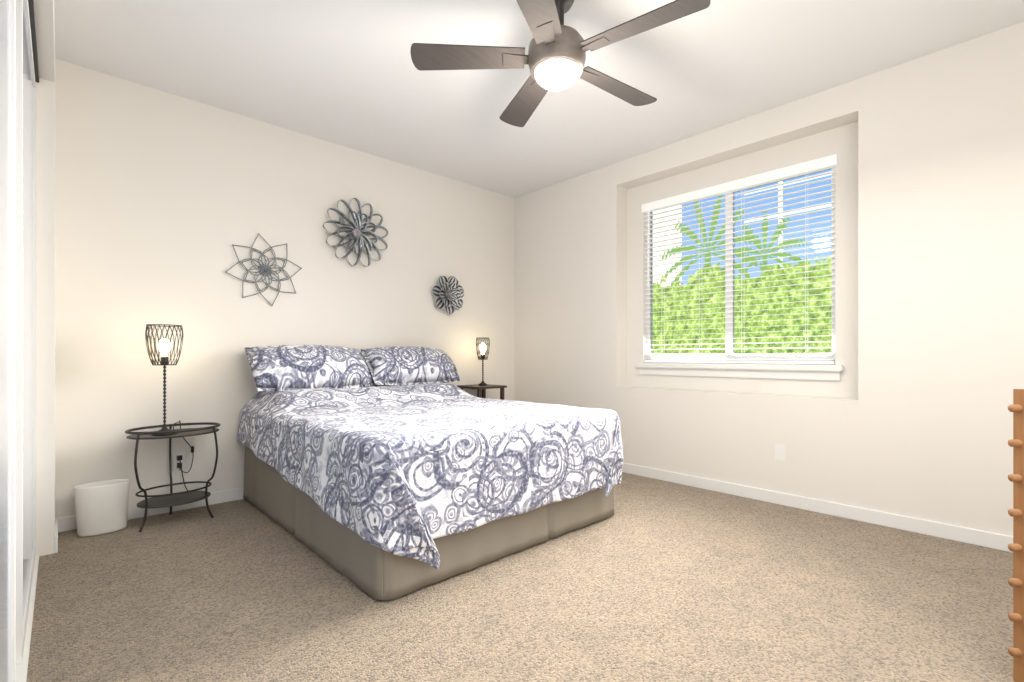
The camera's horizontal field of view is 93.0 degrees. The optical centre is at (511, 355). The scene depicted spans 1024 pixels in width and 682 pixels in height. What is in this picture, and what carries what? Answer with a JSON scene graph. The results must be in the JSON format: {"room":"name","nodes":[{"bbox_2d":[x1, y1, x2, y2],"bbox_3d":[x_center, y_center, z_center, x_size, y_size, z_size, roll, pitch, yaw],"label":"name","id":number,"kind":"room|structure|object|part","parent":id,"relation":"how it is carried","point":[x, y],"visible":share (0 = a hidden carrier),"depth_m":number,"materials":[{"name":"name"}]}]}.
{"room":"bedroom","nodes":[
{"label":"bedroom","id":0,"kind":"room"},
{"bbox_2d":[33,0,54,81],"bbox_3d":[-0.844,-1.590,0.717,0.220,0.310,4.800,0,0,-43],"label":"wall","id":1,"kind":"structure","parent":0,"point":[44,12],"depth_m":2.20,"materials":[{"name":"white paint"}]},
{"bbox_2d":[35,78,54,555],"bbox_3d":[-2.619,-0.355,2.624,0.220,2.780,0.410,0,0,-43],"label":"door frame","id":2,"kind":"structure","parent":1,"relation":"attached to","point":[44,317],"depth_m":2.52,"materials":[{"name":"white paint"}]},
{"bbox_2d":[55,58,514,517],"bbox_3d":[-1.533,-0.355,3.982,4.980,2.780,0.100,0,0,-43],"label":"wall","id":3,"kind":"structure","parent":0,"point":[164,201],"depth_m":3.40,"materials":[{"name":"white paint"}]},
{"bbox_2d":[55,518,57,552],"bbox_3d":[-2.529,0.993,2.698,0.012,0.085,0.396,0,0,-43],"label":"jamb","id":4,"kind":"object","parent":3,"relation":"attached to","point":[56,535],"visible":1,"depth_m":2.57,"materials":[{"name":"white wood"}]},
{"bbox_2d":[55,487,243,531],"bbox_3d":[-1.319,0.993,4.104,3.700,0.085,0.014,0,0,-43],"label":"baseboard","id":5,"kind":"structure","parent":3,"relation":"attached to","point":[67,523],"depth_m":3.23,"materials":[{"name":"white wood"}]},
{"bbox_2d":[173,452,184,470],"bbox_3d":[-2.223,0.705,3.248,0.072,0.116,0.034,0,0,-43],"label":"electrical outlet","id":6,"kind":"object","parent":3,"relation":"attached to","point":[176,461],"visible":0.92,"depth_m":3.25,"materials":[{"name":"white plastic"}]},
{"bbox_2d":[225,233,301,305],"bbox_3d":[-1.835,-0.640,3.617,0.532,0.532,0.027,0,0,-43],"label":"flower","id":7,"kind":"object","parent":3,"relation":"attached to","point":[265,269],"visible":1,"depth_m":3.61,"materials":[{"name":"grey metal"}]},
{"bbox_2d":[323,198,387,266],"bbox_3d":[-1.304,-1.036,4.085,0.567,0.568,0.054,0,0,-43],"label":"flower","id":8,"kind":"object","parent":3,"relation":"attached to","point":[357,231],"visible":0.98,"depth_m":4.09,"materials":[{"name":"grey metal"}]},
{"bbox_2d":[432,276,463,314],"bbox_3d":[-0.610,-0.589,4.703,0.380,0.377,0.086,0,0,-43],"label":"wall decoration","id":9,"kind":"object","parent":3,"relation":"attached to","point":[448,293],"visible":1,"depth_m":4.70,"materials":[{"name":"metal"}]},
{"bbox_2d":[26,472,1014,681],"bbox_3d":[0.258,1.060,2.057,4.980,0.050,5.260,0,0,-43],"label":"floor","id":10,"kind":"structure","parent":0,"point":[652,580],"depth_m":2.01,"materials":[{"name":"beige carpet"}]},
{"bbox_2d":[0,0,38,681],"bbox_3d":[-1.117,-0.198,1.008,0.218,2.466,3.997,0,0,-43],"label":"closet","id":11,"kind":"object","parent":10,"relation":"on","point":[19,78],"visible":1,"depth_m":1.61,"materials":[{"name":"white wood"}]},
{"bbox_2d":[74,479,129,536],"bbox_3d":[-2.409,0.891,2.861,0.250,0.282,0.144,0,0,-43],"label":"wastebasket","id":12,"kind":"object","parent":10,"relation":"on","point":[101,507],"visible":1,"depth_m":2.81,"materials":[{"name":"white plastic"}]},
{"bbox_2d":[125,422,219,531],"bbox_3d":[-2.123,0.741,3.060,0.496,0.592,0.369,0,0,-43],"label":"nightstand","id":13,"kind":"object","parent":10,"relation":"on","point":[171,499],"visible":0.96,"depth_m":3.01,"materials":[{"name":"metal"}]},
{"bbox_2d":[145,324,182,435],"bbox_3d":[-2.128,0.144,2.978,0.190,0.667,0.191,0,0,-43],"label":"lamp","id":14,"kind":"object","parent":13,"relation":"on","point":[164,345],"visible":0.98,"depth_m":2.96,"materials":[{"name":"metal"}]},
{"bbox_3d":[-2.128,-0.051,2.978,0.064,0.108,0.064,0,0,-43],"label":"bulb","id":15,"kind":"part","parent":14,"relation":"part of","materials":[{"name":"white glass"}]},
{"bbox_2d":[173,420,193,490],"bbox_3d":[-2.121,0.686,3.203,0.233,0.519,0.196,0,0,-43],"label":"lampcord","id":16,"kind":"object","parent":14,"relation":"attached to","point":[192,449],"visible":0.85,"depth_m":3.25,"materials":[{"name":"black plastic"}]},
{"bbox_2d":[237,345,622,599],"bbox_3d":[-0.603,0.475,3.289,1.788,1.120,2.152,0,0,-43],"label":"bed","id":17,"kind":"object","parent":10,"relation":"on","point":[411,469],"visible":1,"depth_m":2.57,"materials":[{"name":"patterned fabric"},{"name":"beige fabric"}]},
{"bbox_2d":[244,345,373,391],"bbox_3d":[-1.488,0.066,3.633,0.880,0.450,0.234,0,-44,-45],"label":"pillow","id":18,"kind":"object","parent":17,"relation":"on","point":[276,368],"depth_m":3.50,"materials":[{"name":"fabric"}]},
{"bbox_2d":[359,346,459,385],"bbox_3d":[-0.866,0.062,4.198,0.840,0.224,0.450,0,44,-42],"label":"pillow","id":19,"kind":"object","parent":17,"relation":"on","point":[392,365],"depth_m":4.05,"materials":[{"name":"fabric"}]},
{"bbox_2d":[457,384,506,399],"bbox_3d":[-0.297,0.662,4.783,0.360,0.745,0.360,0,0,-43],"label":"nightstand","id":20,"kind":"object","parent":10,"relation":"on","point":[481,391],"visible":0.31,"depth_m":4.74,"materials":[{"name":"brown wood"}]},
{"bbox_2d":[476,338,489,385],"bbox_3d":[-0.287,0.054,4.787,0.137,0.467,0.138,0,0,-43],"label":"lamp","id":21,"kind":"object","parent":20,"relation":"on","point":[482,348],"visible":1,"depth_m":4.77,"materials":[{"name":"metal"}]},
{"bbox_3d":[-0.287,-0.071,4.787,0.064,0.108,0.064,0,0,-43],"label":"bulb","id":22,"kind":"part","parent":21,"relation":"part of","materials":[{"name":"white glass"}]},
{"bbox_2d":[1008,389,1023,681],"bbox_3d":[1.990,0.570,1.384,0.826,0.930,0.332,0,0,0],"label":"dresser","id":23,"kind":"object","parent":10,"relation":"on","point":[1016,547],"visible":1,"depth_m":1.53,"materials":[{"name":"brown wood"}]},
{"bbox_2d":[54,0,1023,197],"bbox_3d":[0.258,-1.770,2.057,4.980,0.050,5.260,0,0,-43],"label":"ceiling","id":24,"kind":"structure","parent":0,"point":[347,73],"depth_m":2.90,"materials":[{"name":"white paint"}]},
{"bbox_2d":[410,0,709,126],"bbox_3d":[0.253,-1.522,2.356,1.324,0.444,1.343,0,0,-43],"label":"fan","id":25,"kind":"object","parent":24,"relation":"hanging from","point":[554,59],"visible":1,"depth_m":2.29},
{"bbox_3d":[0.216,-1.450,2.345,0.280,0.160,0.280,0,0,-43],"label":"motor","id":26,"kind":"part","parent":25,"relation":"part of","materials":[{"name":"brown metal"}]},
{"bbox_2d":[515,21,1023,535],"bbox_3d":[1.895,-0.355,3.579,0.290,2.780,5.260,0,0,-43],"label":"wall","id":27,"kind":"structure","parent":0,"point":[909,413],"depth_m":3.04,"materials":[{"name":"white paint"}]},
{"bbox_2d":[636,154,843,380],"bbox_3d":[1.708,-0.600,3.856,0.145,1.530,1.580,0,0,-43],"label":"window","id":28,"kind":"structure","parent":27,"relation":"in","point":[740,276],"depth_m":3.76,"materials":[{"name":"white plastic"}]},
{"bbox_2d":[775,444,784,460],"bbox_3d":[1.873,0.670,3.395,0.009,0.116,0.072,0,0,-43],"label":"electrical outlet","id":29,"kind":"object","parent":27,"relation":"attached to","point":[779,451],"visible":1,"depth_m":3.39,"materials":[{"name":"white plastic"}]},
{"bbox_2d":[622,463,1012,552],"bbox_3d":[1.805,0.993,3.452,0.014,0.085,5.196,0,0,-43],"label":"baseboard","id":30,"kind":"structure","parent":27,"relation":"attached to","point":[992,540],"depth_m":3.11,"materials":[{"name":"white wood"}]}
]}

